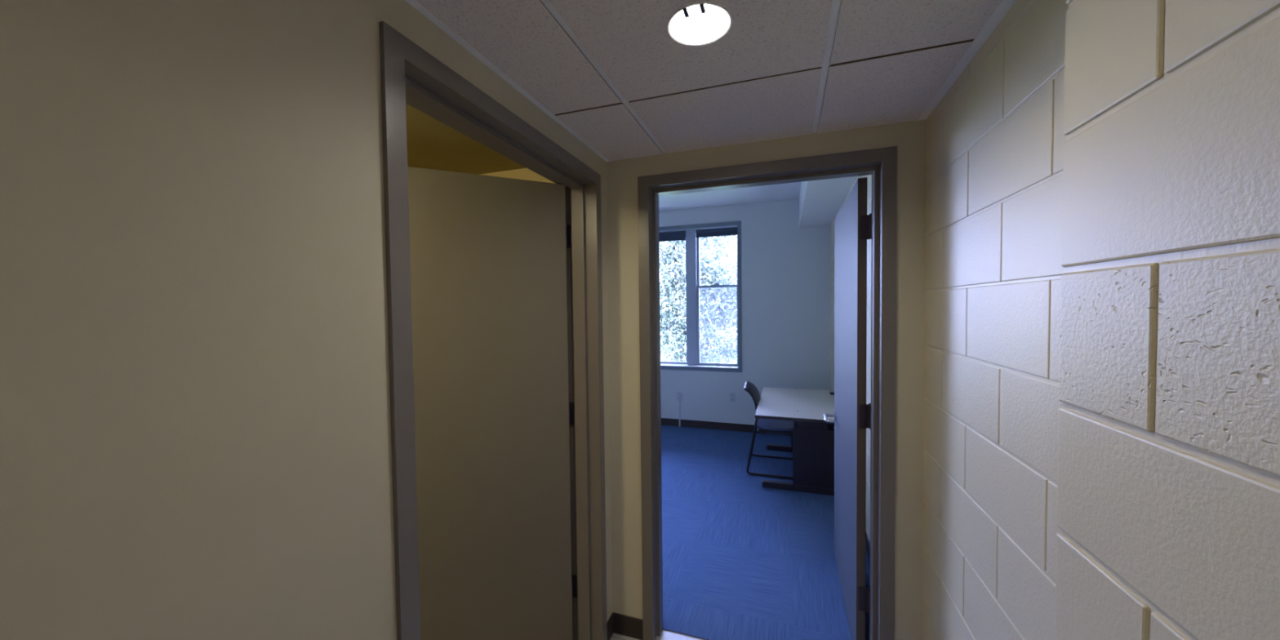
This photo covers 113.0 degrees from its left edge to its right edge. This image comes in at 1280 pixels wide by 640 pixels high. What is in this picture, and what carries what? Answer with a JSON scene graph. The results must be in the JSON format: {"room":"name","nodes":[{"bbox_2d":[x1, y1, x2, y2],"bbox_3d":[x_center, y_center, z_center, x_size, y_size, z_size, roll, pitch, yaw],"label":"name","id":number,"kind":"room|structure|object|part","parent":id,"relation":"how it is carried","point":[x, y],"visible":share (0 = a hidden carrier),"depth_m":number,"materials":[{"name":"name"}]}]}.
{"room":"hallway","nodes":[
{"label":"hallway","id":0,"kind":"room"},
{"bbox_2d":[0,0,612,639],"bbox_3d":[-0.869,0.385,0.130,0.140,2.400,4.058,0,2,19],"label":"wall","id":1,"kind":"structure","parent":0,"point":[195,417],"depth_m":0.60,"materials":[{"name":"paint"}]},
{"bbox_2d":[378,21,607,639],"bbox_3d":[-0.743,0.453,1.558,0.850,2.175,1.088,0,2,19],"label":"door","id":2,"kind":"structure","parent":1,"relation":"in","point":[495,283],"depth_m":1.74,"materials":[{"name":"beige wood"}]},
{"bbox_2d":[607,612,613,639],"bbox_3d":[-0.787,1.534,0.140,0.006,0.100,4.058,0,2,19],"label":"baseboard","id":3,"kind":"structure","parent":1,"relation":"attached to","point":[611,621],"depth_m":2.02,"materials":[{"name":"grey rubber"}]},
{"bbox_2d":[405,103,526,174],"bbox_3d":[-1.556,-0.794,1.304,1.913,0.137,2.208,0,2,19],"label":"ceiling","id":4,"kind":"structure","parent":0,"point":[432,144],"depth_m":1.89,"materials":[{"name":"paint"}]},
{"bbox_2d":[480,120,926,639],"bbox_3d":[-0.485,0.318,2.211,3.348,2.400,0.154,0,2,19],"label":"wall","id":5,"kind":"structure","parent":0,"point":[909,137],"depth_m":1.75,"materials":[{"name":"paint"}]},
{"bbox_2d":[613,612,643,639],"bbox_3d":[0.481,1.468,1.847,1.287,0.100,0.006,0,2,19],"label":"baseboard","id":6,"kind":"structure","parent":5,"relation":"attached to","point":[626,625],"depth_m":2.03,"materials":[{"name":"grey rubber"}]},
{"bbox_2d":[637,146,897,639],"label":"door","id":7,"kind":"structure","parent":5,"relation":"in","point":[851,415],"depth_m":1.83,"materials":[{"name":"beige metal"}]},
{"bbox_3d":[1.152,0.592,2.568,0.072,0.054,0.159,0,2,19],"label":"handle","id":8,"kind":"part","parent":7,"relation":"part of","materials":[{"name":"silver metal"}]},
{"bbox_2d":[404,0,1016,161],"bbox_3d":[-0.203,-0.690,-0.132,1.293,0.020,4.062,0,2,19],"label":"ceiling","id":9,"kind":"structure","parent":0,"point":[611,73],"depth_m":1.19,"materials":[{"name":"tile"}]},
{"bbox_2d":[666,1,732,45],"bbox_3d":[0.144,-0.770,1.032,0.158,0.110,0.158,0,2,19],"label":"recessed light","id":10,"kind":"object","parent":9,"relation":"in","point":[701,23],"visible":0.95,"depth_m":1.08,"materials":[{"name":"white"}]},
{"bbox_2d":[658,182,801,211],"bbox_3d":[-0.124,-1.484,3.968,4.398,0.210,3.842,0,2,19],"label":"ceiling","id":11,"kind":"structure","parent":0,"point":[788,191],"depth_m":4.89,"materials":[{"name":"paint"}]},
{"bbox_2d":[609,425,870,639],"bbox_3d":[-0.716,1.599,2.071,4.498,0.154,8.050,0,2,19],"label":"floor","id":12,"kind":"structure","parent":0,"point":[743,559],"depth_m":2.75,"materials":[{"name":"carpet"}]},
{"bbox_2d":[743,381,796,479],"bbox_3d":[1.323,1.024,4.113,0.578,0.823,0.531,0,2,19],"label":"office chair","id":13,"kind":"object","parent":12,"relation":"on","point":[764,424],"visible":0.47,"depth_m":3.99,"materials":[{"name":"black plastic"}]},
{"bbox_3d":[1.119,0.767,4.174,0.154,0.308,0.464,0,2,19],"label":"backrest","id":14,"kind":"part","parent":13,"relation":"part of","materials":[{"name":"black plastic"}]},
{"bbox_3d":[1.253,1.135,3.882,0.541,0.617,0.041,0,2,19],"label":"frame","id":15,"kind":"part","parent":13,"relation":"part of","materials":[{"name":"black metal"}]},
{"bbox_3d":[1.412,1.119,4.345,0.541,0.617,0.041,0,2,19],"label":"frame","id":16,"kind":"part","parent":13,"relation":"part of","materials":[{"name":"black metal"}]},
{"bbox_3d":[1.368,1.002,4.097,0.481,0.066,0.464,0,2,19],"label":"seat","id":17,"kind":"part","parent":13,"relation":"part of","materials":[{"name":"fabric"}]},
{"bbox_2d":[755,386,834,495],"bbox_3d":[1.520,1.097,4.049,0.731,0.678,1.298,0,2,19],"label":"desk","id":18,"kind":"object","parent":12,"relation":"on","point":[812,440],"visible":0.8,"depth_m":3.58,"materials":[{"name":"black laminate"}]},
{"bbox_3d":[1.796,1.069,3.974,0.016,0.540,0.950,0,2,19],"label":"modesty panel","id":19,"kind":"part","parent":18,"relation":"part of","materials":[{"name":"black"}]},
{"bbox_2d":[658,199,830,425],"bbox_3d":[0.470,-0.047,5.696,4.398,3.100,0.280,0,2,19],"label":"wall","id":20,"kind":"structure","parent":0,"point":[785,266],"depth_m":5.16,"materials":[{"name":"paint"}]},
{"bbox_2d":[658,231,685,241],"bbox_3d":[0.189,-1.117,5.725,0.868,0.121,0.040,0,2,19],"label":"roller shade","id":21,"kind":"object","parent":20,"relation":"attached to","point":[676,235],"visible":0.38,"depth_m":5.64,"materials":[{"name":"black fabric"}]},
{"bbox_2d":[676,391,682,426],"bbox_3d":[0.522,1.176,5.566,0.072,0.454,0.012,0,2,19],"label":"wall outlet","id":22,"kind":"object","parent":20,"relation":"attached to","point":[679,395],"visible":1,"depth_m":5.56,"materials":[{"name":"grey plastic"}]},
{"bbox_3d":[0.520,1.007,5.562,0.072,0.116,0.008,0,2,19],"label":"plate","id":23,"kind":"part","parent":22,"relation":"part of","materials":[{"name":"grey plastic"}]},
{"bbox_2d":[658,221,742,372],"bbox_3d":[0.203,-0.288,5.763,2.330,1.881,0.272,0,2,19],"label":"window","id":24,"kind":"structure","parent":20,"relation":"attached to","point":[692,242],"depth_m":5.57,"materials":[{"name":"paint"}]},
{"bbox_3d":[0.223,-0.293,5.820,0.900,1.783,0.030,0,2,19],"label":"sash","id":25,"kind":"part","parent":24,"relation":"part of","materials":[{"name":"glass"}]},
{"bbox_3d":[0.200,0.605,5.750,2.238,0.008,0.174,0,2,19],"label":"sill","id":26,"kind":"part","parent":24,"relation":"part of","materials":[{"name":"white"}]},
{"bbox_3d":[1.021,0.071,5.543,0.549,1.053,0.030,0,2,19],"label":"sash","id":27,"kind":"part","parent":24,"relation":"part of","materials":[{"name":"glass"}]},
{"bbox_3d":[1.024,-0.804,5.555,0.549,0.765,0.030,0,2,19],"label":"sash","id":28,"kind":"part","parent":24,"relation":"part of","materials":[{"name":"glass"}]},
{"bbox_2d":[695,226,737,237],"bbox_3d":[0.988,-1.129,5.451,0.537,0.101,0.040,0,2,19],"label":"roller shade","id":29,"kind":"object","parent":20,"relation":"attached to","point":[731,231],"visible":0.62,"depth_m":5.45,"materials":[{"name":"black fabric"}]},
{"bbox_2d":[729,392,735,402],"bbox_3d":[1.167,0.976,5.338,0.072,0.116,0.011,0,2,19],"label":"wall outlet","id":30,"kind":"object","parent":20,"relation":"attached to","point":[732,395],"visible":1,"depth_m":5.33,"materials":[{"name":"grey plastic"}]},
{"bbox_2d":[799,176,857,227],"bbox_3d":[1.506,-1.210,3.356,0.358,0.340,3.400,0,2,19],"label":"ceiling","id":31,"kind":"structure","parent":0,"point":[820,201],"depth_m":3.75,"materials":[{"name":"paint"}]},
{"bbox_2d":[830,0,1068,639],"bbox_3d":[1.635,-0.024,2.773,0.300,3.000,4.695,0,2,19],"label":"wall","id":32,"kind":"structure","parent":0,"point":[995,140],"depth_m":1.07,"materials":[{"name":"white brick"}]},
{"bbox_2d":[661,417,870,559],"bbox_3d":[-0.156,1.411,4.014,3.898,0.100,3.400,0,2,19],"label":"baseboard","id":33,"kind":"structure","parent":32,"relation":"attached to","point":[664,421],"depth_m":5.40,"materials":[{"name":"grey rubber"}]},
{"bbox_2d":[1054,0,1279,639],"bbox_3d":[0.301,0.399,-0.817,0.300,2.400,3.025,0,2,19],"label":"wall","id":34,"kind":"structure","parent":0,"point":[1168,520],"depth_m":0.46,"materials":[{"name":"beige brick"}]},
{"label":"outside","id":35,"kind":"structure","parent":0,"visible":0},
{"bbox_2d":[662,337,736,363],"bbox_3d":[12.367,3.863,36.082,80.000,0.200,64.000,0,2,19],"label":"ground","id":36,"kind":"structure","parent":35,"point":[725,337],"depth_m":40.15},
{"bbox_2d":[659,235,737,363],"bbox_3d":[1.559,0.625,11.643,4.410,7.978,4.074,-1,2,-25],"label":"window glass","id":37,"kind":"object","parent":36,"relation":"on","point":[715,304],"visible":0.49,"depth_m":10.97,"materials":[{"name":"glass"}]},
{"bbox_2d":[659,235,737,363],"bbox_3d":[2.843,-0.261,18.020,7.405,9.340,4.821,0,2,29],"label":"tree","id":38,"kind":"object","parent":36,"relation":"on","point":[734,236],"visible":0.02,"depth_m":17.42,"materials":[{"name":"green plant"}]}
]}

